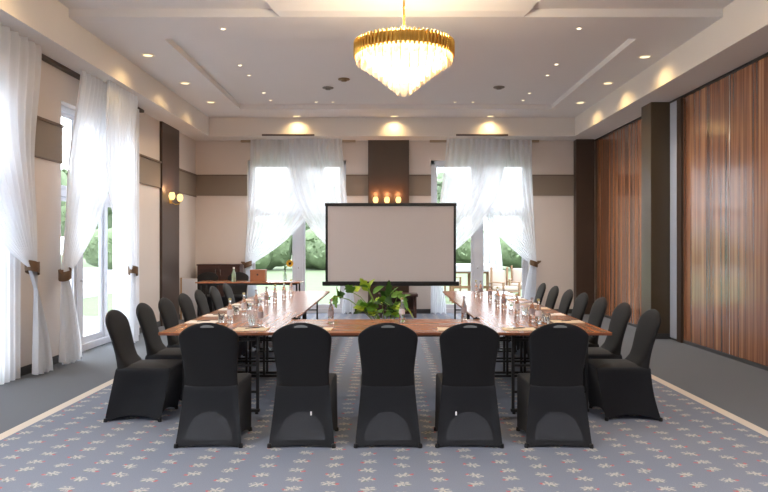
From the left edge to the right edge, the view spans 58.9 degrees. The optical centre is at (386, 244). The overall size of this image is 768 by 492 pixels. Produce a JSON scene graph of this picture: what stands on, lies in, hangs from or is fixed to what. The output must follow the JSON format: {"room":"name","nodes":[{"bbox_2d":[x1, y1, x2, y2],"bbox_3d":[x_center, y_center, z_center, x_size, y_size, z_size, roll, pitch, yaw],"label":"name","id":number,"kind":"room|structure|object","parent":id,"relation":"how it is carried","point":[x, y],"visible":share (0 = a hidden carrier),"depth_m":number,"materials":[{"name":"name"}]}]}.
{"room":"event hall","nodes":[
{"label":"event hall","id":0,"kind":"room"},
{"bbox_2d":[20,61,195,366],"bbox_3d":[-4.440,-0.970,5.100,0.320,5.000,20.800,0,0,0],"label":"wall","id":1,"kind":"structure","parent":0,"point":[58,88],"depth_m":8.86,"materials":[{"name":"beige paint"}]},
{"bbox_2d":[35,116,63,163],"bbox_3d":[-4.260,-1.320,8.305,0.040,0.500,1.250,0,0,0],"label":"trim","id":2,"kind":"structure","parent":1,"relation":"attached to","point":[48,137],"depth_m":8.56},
{"bbox_2d":[61,105,113,350],"bbox_3d":[-4.410,-0.185,10.165,0.120,3.430,2.470,0,0,0],"label":"window","id":3,"kind":"structure","parent":1,"relation":"in","point":[92,280],"depth_m":10.21,"materials":[{"name":"clear glass"}]},
{"bbox_2d":[21,314,179,375],"bbox_3d":[-4.270,1.480,5.100,0.020,0.100,20.200,0,0,0],"label":"baseboard","id":4,"kind":"structure","parent":1,"relation":"attached to","point":[27,369],"depth_m":8.15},
{"bbox_2d":[139,153,161,187],"bbox_3d":[-4.260,-1.320,12.100,0.040,0.500,1.400,0,0,0],"label":"trim","id":5,"kind":"structure","parent":1,"relation":"attached to","point":[149,168],"depth_m":12.20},
{"bbox_2d":[160,121,178,325],"bbox_3d":[-4.260,-0.400,13.325,0.060,3.860,1.050,0,0,0],"label":"trim","id":6,"kind":"structure","parent":1,"relation":"attached to","point":[169,136],"depth_m":13.22,"materials":[{"name":"wood"}]},
{"bbox_2d":[169,192,182,204],"bbox_3d":[-4.140,-0.899,13.250,0.180,0.219,0.620,0,0,0],"label":"wall sconce","id":7,"kind":"object","parent":1,"relation":"attached to","point":[171,194],"visible":1,"depth_m":13.23,"materials":[{"name":"glass"}]},
{"bbox_2d":[179,168,196,196],"bbox_3d":[-4.260,-1.320,14.525,0.040,0.500,1.350,0,0,0],"label":"trim","id":8,"kind":"structure","parent":1,"relation":"attached to","point":[187,180],"depth_m":14.53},
{"bbox_2d":[0,0,767,140],"bbox_3d":[0.190,-2.975,5.100,9.540,1.290,20.800,0,0,0],"label":"ceiling","id":9,"kind":"structure","parent":0,"point":[290,50],"depth_m":9.86,"materials":[{"name":"paint"}]},
{"bbox_2d":[0,22,52,374],"bbox_3d":[-4.064,-0.407,7.050,0.169,3.835,2.300,0,0,0],"label":"curtain","id":10,"kind":"object","parent":9,"relation":"hanging from","point":[20,58],"visible":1,"depth_m":7.61,"materials":[{"name":"white fabric"}]},
{"bbox_2d":[58,69,107,363],"bbox_3d":[-4.064,-0.407,9.385,0.158,3.835,1.930,0,0,0],"label":"curtain","id":11,"kind":"object","parent":9,"relation":"hanging from","point":[87,189],"visible":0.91,"depth_m":9.08,"materials":[{"name":"white fabric"}]},
{"bbox_2d":[42,54,143,112],"bbox_3d":[-4.232,-2.308,8.225,0.075,0.045,7.050,0,0,0],"label":"rail","id":12,"kind":"object","parent":9,"relation":"attached to","point":[45,58],"visible":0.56,"depth_m":8.82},
{"bbox_2d":[0,243,20,384],"bbox_3d":[-4.190,-0.385,6.600,0.044,3.800,2.400,0,0,0],"label":"sheer curtain","id":13,"kind":"object","parent":12,"relation":"hanging from","point":[10,266],"visible":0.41,"depth_m":7.51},
{"bbox_2d":[114,109,138,329],"bbox_3d":[-4.190,-0.385,10.975,0.044,3.800,1.050,0,0,0],"label":"sheer curtain","id":14,"kind":"object","parent":12,"relation":"hanging from","point":[121,277],"visible":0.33,"depth_m":10.89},
{"bbox_2d":[105,80,138,342],"bbox_3d":[-3.936,-0.407,10.135,0.184,3.835,1.172,0,0,0],"label":"curtain","id":15,"kind":"object","parent":9,"relation":"hanging from","point":[122,106],"visible":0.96,"depth_m":10.23,"materials":[{"name":"white fabric"}]},
{"bbox_2d":[141,53,154,56],"bbox_3d":[-3.434,-2.724,9.771,0.200,0.012,0.200,0,0,0],"label":"recessed light","id":16,"kind":"object","parent":9,"relation":"in","point":[142,54],"visible":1,"depth_m":9.76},
{"bbox_2d":[241,139,304,297],"bbox_3d":[-2.285,-0.407,15.017,1.869,3.835,0.160,0,0,-2],"label":"curtain","id":17,"kind":"object","parent":9,"relation":"hanging from","point":[274,215],"visible":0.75,"depth_m":15.02,"materials":[{"name":"white fabric"}]},
{"bbox_2d":[262,134,313,135],"bbox_3d":[-2.114,-2.352,14.544,1.124,0.040,0.024,0,0,0],"label":"ceiling vent","id":18,"kind":"object","parent":9,"relation":"in","point":[262,134],"visible":1,"depth_m":14.54,"materials":[{"name":"black metal"}]},
{"bbox_2d":[241,140,355,142],"bbox_3d":[-1.975,-2.308,15.135,2.550,0.045,0.070,0,0,0],"label":"rail","id":19,"kind":"object","parent":9,"relation":"attached to","point":[242,141],"visible":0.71,"depth_m":15.10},
{"bbox_2d":[286,138,354,313],"bbox_3d":[-1.414,-0.408,14.877,1.572,3.835,0.184,0,0,0],"label":"curtain","id":20,"kind":"object","parent":9,"relation":"hanging from","point":[315,167],"visible":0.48,"depth_m":14.89,"materials":[{"name":"white fabric"}]},
{"bbox_2d":[353,0,454,96],"bbox_3d":[0.170,-2.410,6.800,1.009,1.820,1.009,0,0,27],"label":"chandelier","id":21,"kind":"object","parent":9,"relation":"hanging from","point":[403,60],"visible":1,"depth_m":6.51,"materials":[{"name":"gold metal"}]},
{"bbox_2d":[431,138,505,313],"bbox_3d":[1.746,-0.407,14.877,1.708,3.835,0.184,0,0,0],"label":"curtain","id":22,"kind":"object","parent":9,"relation":"hanging from","point":[473,173],"visible":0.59,"depth_m":14.89,"materials":[{"name":"white fabric"}]},
{"bbox_2d":[456,134,507,135],"bbox_3d":[2.034,-2.352,14.544,1.113,0.040,0.024,0,0,0],"label":"ceiling vent","id":23,"kind":"object","parent":9,"relation":"in","point":[456,134],"visible":1,"depth_m":14.54,"materials":[{"name":"black metal"}]},
{"bbox_2d":[430,140,538,142],"bbox_3d":[2.165,-2.308,15.135,2.430,0.045,0.070,0,0,0],"label":"rail","id":24,"kind":"object","parent":9,"relation":"attached to","point":[431,141],"visible":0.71,"depth_m":15.10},
{"bbox_2d":[487,139,540,301],"bbox_3d":[2.626,-0.408,15.005,1.551,3.835,0.151,0,0,1],"label":"curtain","id":25,"kind":"object","parent":9,"relation":"hanging from","point":[511,216],"visible":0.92,"depth_m":15.02,"materials":[{"name":"white fabric"}]},
{"bbox_2d":[638,55,651,58],"bbox_3d":[3.737,-2.724,9.848,0.200,0.012,0.200,0,0,0],"label":"recessed light","id":26,"kind":"object","parent":9,"relation":"in","point":[641,56],"visible":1,"depth_m":9.83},
{"bbox_2d":[0,313,767,491],"bbox_3d":[0.190,1.590,5.100,9.540,0.120,20.800,0,0,0],"label":"floor","id":27,"kind":"structure","parent":0,"point":[712,434],"depth_m":5.11,"materials":[{"name":"carpet"}]},
{"bbox_2d":[103,309,181,421],"bbox_3d":[-2.181,1.056,6.120,0.601,0.948,0.522,0,0,0],"label":"banquet chair","id":28,"kind":"object","parent":27,"relation":"on","point":[140,387],"visible":0.99,"depth_m":5.92,"materials":[{"name":"black fabric"}]},
{"bbox_2d":[136,303,181,400],"bbox_3d":[-2.181,1.056,6.843,0.601,0.948,0.522,0,0,-1],"label":"banquet chair","id":29,"kind":"object","parent":27,"relation":"on","point":[155,348],"visible":0.41,"depth_m":6.71,"materials":[{"name":"black fabric"}]},
{"bbox_2d":[158,298,179,347],"bbox_3d":[-2.181,1.056,7.497,0.601,0.948,0.522,0,0,1],"label":"banquet chair","id":30,"kind":"object","parent":27,"relation":"on","point":[167,310],"visible":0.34,"depth_m":7.38,"materials":[{"name":"black fabric"}]},
{"bbox_2d":[178,293,196,321],"bbox_3d":[-2.181,1.056,8.199,0.601,0.948,0.522,0,0,0],"label":"banquet chair","id":31,"kind":"object","parent":27,"relation":"on","point":[185,302],"visible":0.28,"depth_m":8.13,"materials":[{"name":"black fabric"}]},
{"bbox_2d":[180,278,196,319],"bbox_3d":[-4.070,1.100,13.970,0.340,0.860,0.040,0,0,0],"label":"panel","id":32,"kind":"object","parent":27,"relation":"on","point":[187,286],"visible":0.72,"depth_m":13.96,"materials":[{"name":"paint"}]},
{"bbox_2d":[197,272,217,315],"bbox_3d":[-3.860,1.056,14.386,0.522,0.948,0.601,0,0,0],"label":"banquet chair","id":33,"kind":"object","parent":27,"relation":"on","point":[206,276],"visible":0.29,"depth_m":14.57,"materials":[{"name":"black fabric"}]},
{"bbox_2d":[174,323,251,448],"bbox_3d":[-1.353,1.056,5.384,0.522,0.948,0.601,0,0,-1],"label":"banquet chair","id":34,"kind":"object","parent":27,"relation":"on","point":[216,399],"visible":1,"depth_m":5.17,"materials":[{"name":"black fabric"}]},
{"bbox_2d":[194,290,243,359],"bbox_3d":[-2.181,1.056,8.863,0.601,0.948,0.522,0,0,-1],"label":"banquet chair","id":35,"kind":"object","parent":27,"relation":"on","point":[200,298],"visible":0.24,"depth_m":8.83,"materials":[{"name":"black fabric"}]},
{"bbox_2d":[196,264,242,297],"bbox_3d":[-3.670,0.975,14.967,0.950,1.110,0.417,0,0,0],"label":"base cabinet","id":36,"kind":"object","parent":27,"relation":"on","point":[222,271],"visible":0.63,"depth_m":14.79,"materials":[{"name":"brown wood"}]},
{"bbox_2d":[196,264,242,265],"bbox_3d":[-3.670,0.435,14.982,0.950,0.030,0.385,0,0,0],"label":"countertop","id":37,"kind":"structure","parent":36,"relation":"on","point":[196,264],"depth_m":14.79,"materials":[{"name":"brown wood"}]},
{"bbox_2d":[158,312,302,413],"bbox_3d":[-1.505,1.155,6.970,1.070,0.750,1.816,0,0,0],"label":"conference table","id":38,"kind":"object","parent":27,"relation":"on","point":[274,320],"visible":0.52,"depth_m":6.76,"materials":[{"name":"brown wood"}]},
{"bbox_2d":[185,320,217,322],"bbox_3d":[-1.861,0.775,6.860,0.301,0.008,0.212,0,0,0],"label":"notepad","id":39,"kind":"object","parent":38,"relation":"on","point":[190,321],"visible":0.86,"depth_m":6.86,"materials":[{"name":"white paper"}]},
{"bbox_2d":[202,314,233,316],"bbox_3d":[-1.861,0.775,7.500,0.301,0.008,0.212,0,0,0],"label":"notepad","id":40,"kind":"object","parent":38,"relation":"on","point":[206,315],"visible":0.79,"depth_m":7.45,"materials":[{"name":"white paper"}]},
{"bbox_2d":[218,312,224,322],"bbox_3d":[-1.670,0.729,6.860,0.068,0.100,0.068,0,0,0],"label":"drinking glass","id":41,"kind":"object","parent":38,"relation":"on","point":[221,315],"visible":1,"depth_m":6.83,"materials":[{"name":"white"}]},
{"bbox_2d":[227,298,232,322],"bbox_3d":[-1.570,0.654,6.800,0.061,0.249,0.061,0,0,0],"label":"water bottle","id":42,"kind":"object","parent":38,"relation":"on","point":[229,309],"visible":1,"depth_m":6.78,"materials":[{"name":"clear glass"}]},
{"bbox_2d":[233,305,238,314],"bbox_3d":[-1.693,0.729,7.637,0.068,0.100,0.068,0,0,0],"label":"drinking glass","id":43,"kind":"object","parent":38,"relation":"on","point":[235,307],"visible":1,"depth_m":7.61,"materials":[{"name":"white"}]},
{"bbox_2d":[241,293,246,314],"bbox_3d":[-1.593,0.654,7.577,0.061,0.249,0.061,0,0,-21],"label":"water bottle","id":44,"kind":"object","parent":38,"relation":"on","point":[243,304],"visible":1,"depth_m":7.56,"materials":[{"name":"clear glass"}]},
{"bbox_2d":[233,327,269,330],"bbox_3d":[-1.250,0.775,6.270,0.301,0.008,0.212,0,0,2],"label":"notepad","id":45,"kind":"object","parent":38,"relation":"on","point":[237,328],"visible":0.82,"depth_m":6.21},
{"bbox_2d":[248,315,254,324],"bbox_3d":[-1.318,0.729,6.608,0.068,0.100,0.068,0,0,0],"label":"drinking glass","id":46,"kind":"object","parent":38,"relation":"on","point":[251,318],"visible":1,"depth_m":6.58,"materials":[{"name":"white"}]},
{"bbox_2d":[257,300,263,325],"bbox_3d":[-1.218,0.654,6.548,0.061,0.249,0.061,0,0,0],"label":"bottle","id":47,"kind":"object","parent":38,"relation":"on","point":[260,314],"visible":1,"depth_m":6.53,"materials":[{"name":"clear glass"}]},
{"bbox_2d":[209,286,253,355],"bbox_3d":[-2.181,1.056,9.598,0.601,0.948,0.522,0,0,1],"label":"banquet chair","id":48,"kind":"object","parent":27,"relation":"on","point":[214,293],"visible":0.28,"depth_m":9.49,"materials":[{"name":"black fabric"}]},
{"bbox_2d":[222,272,248,306],"bbox_3d":[-3.200,1.056,14.386,0.522,0.948,0.601,0,0,0],"label":"banquet chair","id":49,"kind":"object","parent":27,"relation":"on","point":[238,290],"visible":0.39,"depth_m":14.54,"materials":[{"name":"black fabric"}]},
{"bbox_2d":[222,283,262,347],"bbox_3d":[-2.181,1.056,10.358,0.601,0.948,0.522,0,0,1],"label":"banquet chair","id":50,"kind":"object","parent":27,"relation":"on","point":[228,293],"visible":0.23,"depth_m":10.26,"materials":[{"name":"black fabric"}]},
{"bbox_2d":[195,281,303,318],"bbox_3d":[-2.730,1.130,13.620,2.060,0.800,0.600,0,0,0],"label":"side table","id":51,"kind":"object","parent":27,"relation":"on","point":[205,283],"visible":0.6,"depth_m":13.39,"materials":[{"name":"brown wood"}]},
{"bbox_2d":[232,267,235,281],"bbox_3d":[-3.064,0.586,13.600,0.086,0.287,0.086,0,0,0],"label":"bottle","id":52,"kind":"object","parent":51,"relation":"on","point":[233,271],"visible":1,"depth_m":13.57,"materials":[{"name":"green glass"}]},
{"bbox_2d":[250,269,266,281],"bbox_3d":[-2.574,0.612,13.616,0.306,0.235,0.214,0,0,0],"label":"wooden box","id":53,"kind":"object","parent":51,"relation":"on","point":[256,275],"visible":1,"depth_m":13.52,"materials":[{"name":"brown wood"}]},
{"bbox_2d":[283,260,293,281],"bbox_3d":[-1.967,0.510,13.597,0.214,0.438,0.072,0,0,0],"label":"flower vase","id":54,"kind":"object","parent":51,"relation":"on","point":[289,263],"visible":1,"depth_m":13.57,"materials":[{"name":"clear glass"}]},
{"bbox_2d":[213,300,318,373],"bbox_3d":[-1.505,1.155,8.790,1.070,0.750,1.816,0,0,0],"label":"conference table","id":55,"kind":"object","parent":27,"relation":"on","point":[303,306],"visible":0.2,"depth_m":8.22,"materials":[{"name":"brown wood"}]},
{"bbox_2d":[253,290,258,310],"bbox_3d":[-1.560,0.654,8.098,0.061,0.249,0.061,0,0,38],"label":"bottle","id":56,"kind":"object","parent":55,"relation":"on","point":[255,301],"visible":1,"depth_m":8.08,"materials":[{"name":"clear glass"}]},
{"bbox_2d":[264,286,268,305],"bbox_3d":[-1.542,0.654,8.695,0.061,0.249,0.061,0,0,-44],"label":"bottle","id":57,"kind":"object","parent":55,"relation":"on","point":[266,296],"visible":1,"depth_m":8.67,"materials":[{"name":"clear glass"}]},
{"bbox_2d":[273,284,276,302],"bbox_3d":[-1.506,0.654,9.145,0.061,0.249,0.061,0,0,-25],"label":"water bottle","id":58,"kind":"object","parent":55,"relation":"on","point":[274,291],"visible":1,"depth_m":9.12,"materials":[{"name":"clear glass"}]},
{"bbox_2d":[247,291,329,349],"bbox_3d":[-1.505,1.155,10.610,1.070,0.750,1.816,0,0,0],"label":"conference table","id":59,"kind":"object","parent":27,"relation":"on","point":[297,295],"visible":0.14,"depth_m":10.50,"materials":[{"name":"brown wood"}]},
{"bbox_2d":[282,282,285,299],"bbox_3d":[-1.474,0.654,9.732,0.061,0.249,0.061,0,0,-4],"label":"water bottle","id":60,"kind":"object","parent":59,"relation":"on","point":[283,288],"visible":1,"depth_m":9.71,"materials":[{"name":"clear glass"}]},
{"bbox_2d":[289,279,292,295],"bbox_3d":[-1.483,0.654,10.503,0.061,0.249,0.061,0,0,-36],"label":"water bottle","id":61,"kind":"object","parent":59,"relation":"on","point":[290,285],"visible":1,"depth_m":10.48,"materials":[{"name":"clear glass"}]},
{"bbox_2d":[267,323,338,447],"bbox_3d":[-0.645,1.056,5.384,0.522,0.948,0.601,0,0,0],"label":"banquet chair","id":62,"kind":"object","parent":27,"relation":"on","point":[305,401],"visible":1,"depth_m":5.17,"materials":[{"name":"black fabric"}]},
{"bbox_2d":[329,278,413,318],"bbox_3d":[-0.189,0.958,8.013,0.975,1.145,0.445,0,0,0],"label":"potted plant","id":63,"kind":"object","parent":27,"relation":"on","point":[370,307],"visible":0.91,"depth_m":7.98,"materials":[{"name":"green plant"}]},
{"bbox_2d":[290,319,480,336],"bbox_3d":[-0.015,1.155,6.600,1.902,0.750,1.080,0,0,0],"label":"conference table","id":64,"kind":"object","parent":27,"relation":"on","point":[341,327],"visible":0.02,"depth_m":6.67,"materials":[{"name":"brown wood"}]},
{"bbox_2d":[328,299,333,323],"bbox_3d":[-0.553,0.654,6.714,0.061,0.249,0.061,0,0,-43],"label":"bottle","id":65,"kind":"object","parent":64,"relation":"on","point":[330,310],"visible":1,"depth_m":6.69,"materials":[{"name":"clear glass"}]},
{"bbox_2d":[399,297,404,321],"bbox_3d":[0.152,0.654,6.888,0.061,0.249,0.061,0,0,13],"label":"water bottle","id":66,"kind":"object","parent":64,"relation":"on","point":[401,308],"visible":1,"depth_m":6.87,"materials":[{"name":"clear glass"}]},
{"bbox_2d":[461,296,466,319],"bbox_3d":[0.801,0.654,7.072,0.061,0.249,0.061,0,0,-36],"label":"bottle","id":67,"kind":"object","parent":64,"relation":"on","point":[463,307],"visible":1,"depth_m":7.05,"materials":[{"name":"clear glass"}]},
{"bbox_2d":[353,323,421,447],"bbox_3d":[0.007,1.056,5.384,0.522,0.948,0.601,0,0,0],"label":"banquet chair","id":68,"kind":"object","parent":27,"relation":"on","point":[387,414],"visible":1,"depth_m":5.17,"materials":[{"name":"black fabric"}]},
{"bbox_2d":[322,203,458,317],"bbox_3d":[0.072,0.361,13.164,2.615,2.328,0.588,0,0,0],"label":"projection screen","id":69,"kind":"object","parent":27,"relation":"on","point":[403,244],"visible":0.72,"depth_m":13.00,"materials":[{"name":"fabric"}]},
{"bbox_2d":[378,293,417,317],"bbox_3d":[0.231,1.280,14.500,0.840,0.500,0.500,0,0,0],"label":"console table","id":70,"kind":"object","parent":27,"relation":"on","point":[412,299],"visible":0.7,"depth_m":14.44,"materials":[{"name":"brown wood"}]},
{"bbox_2d":[382,297,413,311],"bbox_3d":[0.231,1.250,14.500,0.720,0.320,0.400,0,0,0],"label":"potted plant","id":71,"kind":"object","parent":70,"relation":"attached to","point":[410,301],"depth_m":14.68,"materials":[{"name":"plant"}]},
{"bbox_2d":[434,323,503,448],"bbox_3d":[0.628,1.056,5.384,0.522,0.948,0.601,0,0,1],"label":"banquet chair","id":72,"kind":"object","parent":27,"relation":"on","point":[466,405],"visible":1,"depth_m":5.17,"materials":[{"name":"black fabric"}]},
{"bbox_2d":[443,291,526,349],"bbox_3d":[1.475,1.155,10.610,1.070,0.750,1.816,0,0,0],"label":"conference table","id":73,"kind":"object","parent":27,"relation":"on","point":[453,295],"visible":0.15,"depth_m":10.50,"materials":[{"name":"brown wood"}]},
{"bbox_2d":[474,280,477,296],"bbox_3d":[1.348,0.654,10.299,0.061,0.249,0.061,0,0,-14],"label":"water bottle","id":74,"kind":"object","parent":73,"relation":"on","point":[475,286],"visible":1,"depth_m":10.28,"materials":[{"name":"clear glass"}]},
{"bbox_2d":[478,281,482,297],"bbox_3d":[1.389,0.654,10.103,0.061,0.249,0.061,0,0,34],"label":"bottle","id":75,"kind":"object","parent":73,"relation":"on","point":[480,290],"visible":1,"depth_m":10.08,"materials":[{"name":"clear glass"}]},
{"bbox_2d":[453,300,557,373],"bbox_3d":[1.475,1.155,8.790,1.070,0.750,1.816,0,0,0],"label":"conference table","id":76,"kind":"object","parent":27,"relation":"on","point":[472,305],"visible":0.25,"depth_m":8.35,"materials":[{"name":"wood"}]},
{"bbox_2d":[488,283,491,300],"bbox_3d":[1.448,0.654,9.557,0.061,0.249,0.061,0,0,-31],"label":"bottle","id":77,"kind":"object","parent":76,"relation":"on","point":[489,289],"visible":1,"depth_m":9.53,"materials":[{"name":"clear glass"}]},
{"bbox_2d":[495,287,499,306],"bbox_3d":[1.401,0.654,8.624,0.061,0.249,0.061,0,0,-24],"label":"water bottle","id":78,"kind":"object","parent":76,"relation":"on","point":[497,296],"visible":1,"depth_m":8.61,"materials":[{"name":"clear glass"}]},
{"bbox_2d":[501,289,505,309],"bbox_3d":[1.399,0.654,8.160,0.061,0.249,0.061,0,0,31],"label":"bottle","id":79,"kind":"object","parent":76,"relation":"on","point":[503,299],"visible":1,"depth_m":8.14,"materials":[{"name":"clear glass"}]},
{"bbox_2d":[508,301,513,309],"bbox_3d":[1.499,0.729,8.220,0.068,0.100,0.068,0,0,0],"label":"drinking glass","id":80,"kind":"object","parent":76,"relation":"on","point":[510,303],"visible":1,"depth_m":8.20,"materials":[{"name":"white"}]},
{"bbox_2d":[509,283,545,341],"bbox_3d":[2.126,1.056,10.463,0.601,0.948,0.522,0,0,1],"label":"banquet chair","id":81,"kind":"object","parent":27,"relation":"on","point":[541,289],"visible":0.23,"depth_m":10.38,"materials":[{"name":"black fabric"}]},
{"bbox_2d":[516,286,558,353],"bbox_3d":[2.126,1.056,9.698,0.601,0.948,0.522,0,0,-1],"label":"banquet chair","id":82,"kind":"object","parent":27,"relation":"on","point":[552,296],"visible":0.23,"depth_m":9.65,"materials":[{"name":"black fabric"}]},
{"bbox_2d":[468,312,611,413],"bbox_3d":[1.475,1.155,6.970,1.070,0.750,1.816,0,0,0],"label":"conference table","id":83,"kind":"object","parent":27,"relation":"on","point":[494,320],"visible":0.39,"depth_m":6.67,"materials":[{"name":"wood"}]},
{"bbox_2d":[514,293,519,315],"bbox_3d":[1.428,0.654,7.470,0.061,0.249,0.061,0,0,-13],"label":"water bottle","id":84,"kind":"object","parent":83,"relation":"on","point":[516,305],"visible":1,"depth_m":7.45,"materials":[{"name":"clear glass"}]},
{"bbox_2d":[501,327,534,330],"bbox_3d":[1.220,0.775,6.270,0.301,0.008,0.212,0,0,2],"label":"notepad","id":85,"kind":"object","parent":83,"relation":"on","point":[503,328],"visible":0.89,"depth_m":6.21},
{"bbox_2d":[522,306,527,315],"bbox_3d":[1.528,0.729,7.530,0.068,0.100,0.068,0,0,0],"label":"drinking glass","id":86,"kind":"object","parent":83,"relation":"on","point":[524,308],"visible":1,"depth_m":7.51,"materials":[{"name":"white"}]},
{"bbox_2d":[529,297,534,321],"bbox_3d":[1.469,0.654,6.888,0.061,0.249,0.061,0,0,6],"label":"bottle","id":87,"kind":"object","parent":83,"relation":"on","point":[531,308],"visible":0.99,"depth_m":6.87,"materials":[{"name":"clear glass"}]},
{"bbox_2d":[535,299,541,323],"bbox_3d":[1.496,0.654,6.714,0.061,0.249,0.061,0,0,-20],"label":"water bottle","id":88,"kind":"object","parent":83,"relation":"on","point":[538,313],"visible":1,"depth_m":6.70,"materials":[{"name":"clear glass"}]},
{"bbox_2d":[544,313,550,323],"bbox_3d":[1.596,0.729,6.774,0.068,0.100,0.068,0,0,0],"label":"drinking glass","id":89,"kind":"object","parent":83,"relation":"on","point":[547,316],"visible":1,"depth_m":6.75,"materials":[{"name":"white"}]},
{"bbox_2d":[550,320,584,322],"bbox_3d":[1.821,0.775,6.880,0.301,0.008,0.212,0,0,0],"label":"notepad","id":90,"kind":"object","parent":83,"relation":"on","point":[553,321],"visible":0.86,"depth_m":6.86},
{"bbox_2d":[526,289,572,356],"bbox_3d":[2.126,1.056,8.962,0.601,0.948,0.522,0,0,1],"label":"banquet chair","id":91,"kind":"object","parent":27,"relation":"on","point":[567,297],"visible":0.23,"depth_m":8.92,"materials":[{"name":"black fabric"}]},
{"bbox_2d":[516,323,593,448],"bbox_3d":[1.305,1.056,5.384,0.522,0.948,0.601,0,0,2],"label":"banquet chair","id":92,"kind":"object","parent":27,"relation":"on","point":[551,401],"visible":1,"depth_m":5.17,"materials":[{"name":"black fabric"}]},
{"bbox_2d":[571,293,588,320],"bbox_3d":[2.126,1.056,8.299,0.601,0.948,0.522,0,0,0],"label":"banquet chair","id":93,"kind":"object","parent":27,"relation":"on","point":[581,302],"visible":0.24,"depth_m":8.22,"materials":[{"name":"black fabric"}]},
{"bbox_2d":[588,297,606,346],"bbox_3d":[2.126,1.056,7.601,0.601,0.948,0.522,0,0,0],"label":"banquet chair","id":94,"kind":"object","parent":27,"relation":"on","point":[599,307],"visible":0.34,"depth_m":7.47,"materials":[{"name":"black fabric"}]},
{"bbox_2d":[583,302,630,389],"bbox_3d":[2.126,1.056,6.880,0.601,0.948,0.522,0,0,0],"label":"banquet chair","id":95,"kind":"object","parent":27,"relation":"on","point":[611,348],"visible":0.44,"depth_m":6.75,"materials":[{"name":"black fabric"}]},
{"bbox_2d":[583,309,662,421],"bbox_3d":[2.126,1.056,6.150,0.601,0.948,0.522,0,0,0],"label":"banquet chair","id":96,"kind":"object","parent":27,"relation":"on","point":[619,387],"visible":0.98,"depth_m":5.95,"materials":[{"name":"black fabric"}]},
{"bbox_2d":[196,141,573,308],"bbox_3d":[0.190,-0.970,15.360,8.940,5.000,0.320,0,0,0],"label":"wall","id":97,"kind":"structure","parent":0,"point":[221,221],"depth_m":15.20,"materials":[{"name":"beige paint"}]},
{"bbox_2d":[196,175,246,195],"bbox_3d":[-3.700,-1.335,15.185,1.160,0.470,0.030,0,0,0],"label":"trim","id":98,"kind":"structure","parent":97,"relation":"attached to","point":[206,185],"depth_m":15.18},
{"bbox_2d":[249,161,345,312],"bbox_3d":[-2.018,-0.185,15.330,2.203,3.430,0.120,0,0,0],"label":"window","id":99,"kind":"structure","parent":97,"relation":"in","point":[303,247],"depth_m":15.36,"materials":[{"name":"clear glass"}]},
{"bbox_2d":[346,175,367,195],"bbox_3d":[-0.668,-1.335,15.185,0.497,0.470,0.030,0,0,0],"label":"trim","id":100,"kind":"structure","parent":97,"relation":"attached to","point":[356,185],"depth_m":15.18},
{"bbox_2d":[373,197,400,202],"bbox_3d":[0.000,-0.952,15.010,0.620,0.219,0.180,0,0,0],"label":"wall sconce","id":101,"kind":"object","parent":97,"relation":"attached to","point":[375,199],"visible":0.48,"depth_m":14.94,"materials":[{"name":"glass"}]},
{"bbox_2d":[368,140,408,313],"bbox_3d":[0.035,-0.400,15.155,0.910,3.860,0.110,0,0,0],"label":"trim","id":102,"kind":"structure","parent":97,"relation":"attached to","point":[388,160],"depth_m":15.10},
{"bbox_2d":[409,175,430,195],"bbox_3d":[0.737,-1.335,15.185,0.494,0.470,0.030,0,0,0],"label":"trim","id":103,"kind":"structure","parent":97,"relation":"attached to","point":[419,185],"depth_m":15.18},
{"bbox_2d":[346,309,572,313],"bbox_3d":[-0.045,1.480,15.190,8.430,0.100,0.020,0,0,0],"label":"baseboard","id":104,"kind":"structure","parent":97,"relation":"attached to","point":[419,311],"depth_m":15.18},
{"bbox_2d":[431,161,528,312],"bbox_3d":[2.087,-0.185,15.330,2.206,3.430,0.120,0,0,0],"label":"window","id":105,"kind":"structure","parent":97,"relation":"in","point":[485,257],"depth_m":15.36,"materials":[{"name":"clear glass"}]},
{"bbox_2d":[532,175,573,195],"bbox_3d":[3.680,-1.335,15.185,0.980,0.470,0.030,0,0,0],"label":"trim","id":106,"kind":"structure","parent":97,"relation":"attached to","point":[543,185],"depth_m":15.18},
{"bbox_2d":[574,139,593,313],"bbox_3d":[4.370,-0.400,15.095,0.400,3.860,0.230,0,0,0],"label":"trim","id":107,"kind":"structure","parent":97,"relation":"attached to","point":[583,148],"depth_m":14.98,"materials":[{"name":"wood"}]},
{"bbox_2d":[594,52,767,366],"bbox_3d":[4.780,-0.970,5.100,0.360,5.000,20.800,0,0,0],"label":"wall","id":108,"kind":"structure","parent":0,"point":[726,117],"depth_m":9.70,"materials":[{"name":"brown wood"}]},
{"bbox_2d":[594,141,595,301],"bbox_3d":[4.600,-0.400,15.150,0.060,3.860,0.100,0,0,0],"label":"trim","id":109,"kind":"structure","parent":108,"relation":"attached to","point":[594,141],"depth_m":15.10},
{"bbox_2d":[641,102,669,332],"bbox_3d":[4.457,-0.400,11.290,0.315,3.860,0.420,0,0,0],"label":"pillar","id":110,"kind":"structure","parent":108,"relation":"attached to","point":[655,116],"depth_m":11.08,"materials":[{"name":"paint"}]},
{"bbox_2d":[656,333,670,338],"bbox_3d":[4.455,1.485,11.287,0.340,0.090,0.455,0,0,0],"label":"baseboard","id":111,"kind":"structure","parent":108,"relation":"attached to","point":[659,335],"depth_m":11.06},
{"bbox_2d":[670,100,676,338],"bbox_3d":[4.630,-0.400,10.920,0.060,3.800,0.280,0,0,0],"label":"trim","id":112,"kind":"structure","parent":108,"relation":"attached to","point":[673,106],"depth_m":10.92,"materials":[{"name":"metal"}]},
{"bbox_2d":[677,98,683,342],"bbox_3d":[4.625,-0.385,10.700,0.070,3.830,0.160,0,0,0],"label":"trim","id":113,"kind":"structure","parent":108,"relation":"attached to","point":[680,102],"depth_m":10.63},
{"bbox_2d":[604,315,767,370],"bbox_3d":[4.641,1.505,5.100,0.035,0.050,20.200,0,0,0],"label":"baseboard","id":114,"kind":"structure","parent":108,"relation":"attached to","point":[745,361],"depth_m":9.37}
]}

